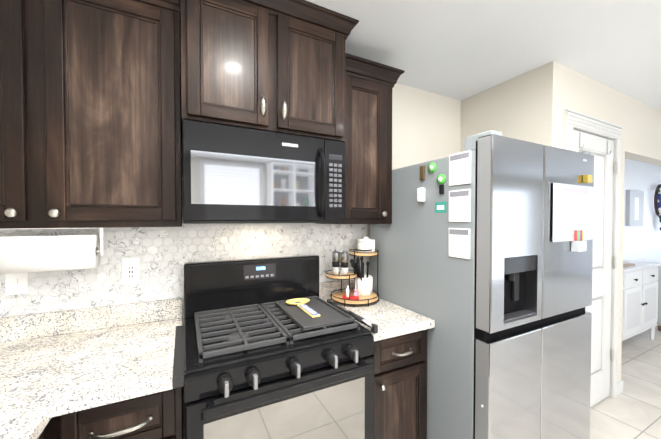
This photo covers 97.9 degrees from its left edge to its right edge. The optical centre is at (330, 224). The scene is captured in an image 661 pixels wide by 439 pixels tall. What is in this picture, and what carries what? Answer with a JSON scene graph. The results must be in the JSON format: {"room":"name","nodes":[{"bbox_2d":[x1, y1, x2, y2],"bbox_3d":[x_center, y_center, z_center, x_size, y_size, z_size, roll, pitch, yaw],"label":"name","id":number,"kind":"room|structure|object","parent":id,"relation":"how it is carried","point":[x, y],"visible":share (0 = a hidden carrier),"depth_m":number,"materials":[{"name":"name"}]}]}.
{"room":"kitchen","nodes":[
{"label":"kitchen","id":0,"kind":"room"},
{"bbox_2d":[180,24,660,438],"bbox_3d":[1.778,0.154,2.886,12.400,2.450,0.100,-1,1,-27],"label":"wall","id":1,"kind":"structure","parent":0,"point":[426,126],"depth_m":2.36,"materials":[{"name":"beige paint"}]},
{"bbox_2d":[0,0,181,228],"bbox_3d":[-1.148,-0.502,1.120,1.004,1.028,0.363,-1,1,-27],"label":"upper cabinet","id":2,"kind":"object","parent":1,"relation":"attached to","point":[90,113],"visible":0.98,"depth_m":1.09,"materials":[{"name":"brown wood"}]},
{"bbox_2d":[0,228,103,273],"bbox_3d":[-1.170,0.103,1.206,0.350,0.184,0.150,-1,1,-27],"label":"paper towel holder","id":3,"kind":"object","parent":2,"relation":"hanging from","point":[22,254],"visible":0.83,"depth_m":1.16,"materials":[{"name":"brushed metal"},{"name":"white paper"}]},
{"bbox_2d":[0,223,364,324],"bbox_3d":[-0.727,0.274,1.549,2.180,0.555,0.003,-1,1,-27],"label":"backsplash","id":4,"kind":"structure","parent":1,"relation":"attached to","point":[164,254],"depth_m":1.47,"materials":[{"name":"stone"}]},
{"bbox_2d":[5,272,27,294],"bbox_3d":[-1.339,0.242,1.227,0.070,0.114,0.012,-1,1,-27],"label":"switch plate","id":5,"kind":"object","parent":4,"relation":"attached to","point":[16,283],"visible":0.69,"depth_m":1.23,"materials":[{"name":"white plastic"}]},
{"bbox_2d":[122,258,139,284],"bbox_3d":[-0.979,0.230,1.413,0.071,0.128,0.008,-1,1,-27],"label":"electrical outlet plate","id":6,"kind":"object","parent":4,"relation":"attached to","point":[130,270],"visible":1,"depth_m":1.41,"materials":[{"name":"white plastic"}]},
{"bbox_2d":[180,0,358,141],"bbox_3d":[-0.317,-0.740,1.493,0.812,0.610,0.446,-1,1,-27],"label":"upper cabinet","id":7,"kind":"object","parent":1,"relation":"attached to","point":[278,66],"visible":1,"depth_m":1.29,"materials":[{"name":"brown wood"}]},
{"bbox_2d":[182,119,344,223],"bbox_3d":[-0.337,-0.221,1.488,0.759,0.424,0.452,-1,1,-27],"label":"microwave","id":8,"kind":"object","parent":7,"relation":"attached to","point":[232,174],"visible":1,"depth_m":1.30,"materials":[{"name":"black metal"}]},
{"bbox_2d":[315,53,404,223],"bbox_3d":[0.173,-0.466,1.799,0.432,0.923,0.356,-1,1,-27],"label":"upper cabinet","id":9,"kind":"object","parent":1,"relation":"attached to","point":[369,85],"visible":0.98,"depth_m":1.67,"materials":[{"name":"brown wood"}]},
{"bbox_2d":[625,190,643,225],"bbox_3d":[4.341,-0.233,4.104,0.480,0.500,0.044,-1,1,-27],"label":"picture","id":10,"kind":"object","parent":1,"relation":"attached to","point":[634,207],"visible":0.98,"depth_m":4.05,"materials":[{"name":"silver metal"}]},
{"bbox_2d":[654,184,660,229],"bbox_3d":[5.167,-0.232,4.465,0.528,0.796,0.097,-1,1,-27],"label":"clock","id":11,"kind":"object","parent":1,"relation":"attached to","point":[657,204],"visible":1,"depth_m":4.38,"materials":[{"name":"blue"}]},
{"bbox_2d":[180,0,660,110],"bbox_3d":[2.777,-1.067,0.905,12.400,0.060,4.500,-1,1,-27],"label":"ceiling","id":12,"kind":"structure","parent":0,"point":[460,50],"depth_m":1.64,"materials":[{"name":"white paint"}]},
{"bbox_2d":[460,70,532,151],"bbox_3d":[1.294,0.164,2.261,0.100,2.450,0.575,-1,1,-27],"label":"wall","id":13,"kind":"structure","parent":0,"point":[505,108],"depth_m":2.14,"materials":[{"name":"beige paint"}]},
{"bbox_2d":[532,61,660,382],"bbox_3d":[4.510,0.143,3.511,6.965,2.450,0.120,-1,1,-27],"label":"wall","id":14,"kind":"structure","parent":0,"point":[551,91],"depth_m":2.16,"materials":[{"name":"beige paint"}]},
{"bbox_2d":[564,108,622,397],"bbox_3d":[1.915,0.309,2.177,0.849,2.164,0.142,-1,1,-27],"label":"door frame","id":15,"kind":"structure","parent":14,"relation":"attached to","point":[581,122],"depth_m":2.28,"materials":[{"name":"white paint"}]},
{"bbox_2d":[573,129,616,406],"bbox_3d":[1.960,0.360,2.136,0.671,2.040,0.097,-1,1,-27],"label":"pantry door","id":16,"kind":"structure","parent":14,"relation":"in","point":[601,149],"depth_m":2.22,"materials":[{"name":"white paint"}]},
{"bbox_2d":[617,380,622,394],"bbox_3d":[4.774,1.315,3.982,5.885,0.090,0.706,-1,1,-27],"label":"baseboard","id":17,"kind":"structure","parent":14,"relation":"attached to","point":[619,387],"depth_m":2.37,"materials":[{"name":"white paint"}]},
{"bbox_2d":[590,325,660,438],"bbox_3d":[2.777,1.442,0.949,12.400,0.060,4.500,-1,1,-27],"label":"floor","id":18,"kind":"structure","parent":0,"point":[632,410],"depth_m":2.27,"materials":[{"name":"tile"}]},
{"bbox_2d":[38,417,53,438],"bbox_3d":[-0.981,0.984,0.477,0.642,0.874,0.511,-1,1,-27],"label":"base cabinet","id":19,"kind":"object","parent":18,"relation":"on","point":[48,432],"depth_m":0.84,"materials":[{"name":"brown wood"}]},
{"bbox_2d":[0,306,107,438],"bbox_3d":[-0.675,0.485,-0.112,0.660,0.142,3.018,-1,1,-27],"label":"countertop","id":20,"kind":"structure","parent":19,"relation":"on","point":[55,363],"depth_m":1.03,"materials":[{"name":"stone"}]},
{"bbox_2d":[86,387,182,438],"bbox_3d":[-0.785,0.972,1.187,0.314,0.874,0.618,-1,1,-27],"label":"base cabinet","id":21,"kind":"object","parent":18,"relation":"on","point":[158,415],"depth_m":0.93,"materials":[{"name":"brown wood"}]},
{"bbox_2d":[60,298,182,414],"bbox_3d":[-0.778,0.463,1.165,0.317,0.142,0.648,-1,1,-27],"label":"countertop","id":22,"kind":"structure","parent":21,"relation":"on","point":[128,352],"depth_m":1.07,"materials":[{"name":"stone"}]},
{"bbox_2d":[172,255,373,438],"bbox_3d":[-0.285,0.802,1.360,0.788,1.204,0.705,-1,1,-27],"label":"range","id":23,"kind":"object","parent":18,"relation":"on","point":[256,356],"visible":0.96,"depth_m":1.18,"materials":[{"name":"black metal"}]},
{"bbox_2d":[286,298,319,317],"bbox_3d":[-0.133,0.429,1.492,0.140,0.018,0.295,-1,1,-27],"label":"spoon rest","id":24,"kind":"object","parent":23,"relation":"on","point":[303,306],"visible":1,"depth_m":1.53,"materials":[{"name":"yellow ceramic"}]},
{"bbox_2d":[371,329,426,438],"bbox_3d":[0.220,0.963,1.678,0.381,0.874,0.656,-1,1,-27],"label":"base cabinet","id":25,"kind":"object","parent":18,"relation":"on","point":[400,387],"visible":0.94,"depth_m":1.42,"materials":[{"name":"brown wood"}]},
{"bbox_2d":[319,279,434,341],"bbox_3d":[0.216,0.454,1.672,0.385,0.142,0.648,-1,1,-27],"label":"countertop","id":26,"kind":"structure","parent":25,"relation":"on","point":[392,320],"depth_m":1.54,"materials":[{"name":"stone"}]},
{"bbox_2d":[325,237,378,306],"bbox_3d":[0.155,0.282,1.811,0.359,0.400,0.289,-1,1,-27],"label":"tiered tray","id":27,"kind":"object","parent":26,"relation":"on","point":[361,293],"visible":1,"depth_m":1.78,"materials":[{"name":"brown wood"}]},
{"bbox_2d":[327,299,377,333],"bbox_3d":[0.094,0.468,1.508,0.027,0.038,0.485,-1,1,-27],"label":"tongs","id":28,"kind":"object","parent":26,"relation":"on","point":[372,326],"visible":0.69,"depth_m":1.40,"materials":[{"name":"silver metal"}]},
{"bbox_2d":[369,130,593,438],"bbox_3d":[0.866,0.494,1.790,0.924,1.806,0.926,-1,1,-27],"label":"refrigerator","id":29,"kind":"object","parent":18,"relation":"on","point":[484,243],"visible":1,"depth_m":1.39,"materials":[{"name":"grey metal"}]},
{"bbox_2d":[622,260,660,340],"bbox_3d":[3.355,0.894,3.350,1.010,0.952,0.441,-1,1,-27],"label":"sideboard","id":30,"kind":"object","parent":18,"relation":"on","point":[640,300],"visible":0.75,"depth_m":3.16,"materials":[{"name":"white wood"}]},
{"bbox_2d":[657,266,660,330],"bbox_3d":[5.366,0.898,3.787,2.200,0.930,0.980,-1,1,-27],"label":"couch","id":31,"kind":"object","parent":18,"relation":"on","point":[659,300],"visible":0.42,"depth_m":3.67,"materials":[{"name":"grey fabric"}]}
]}

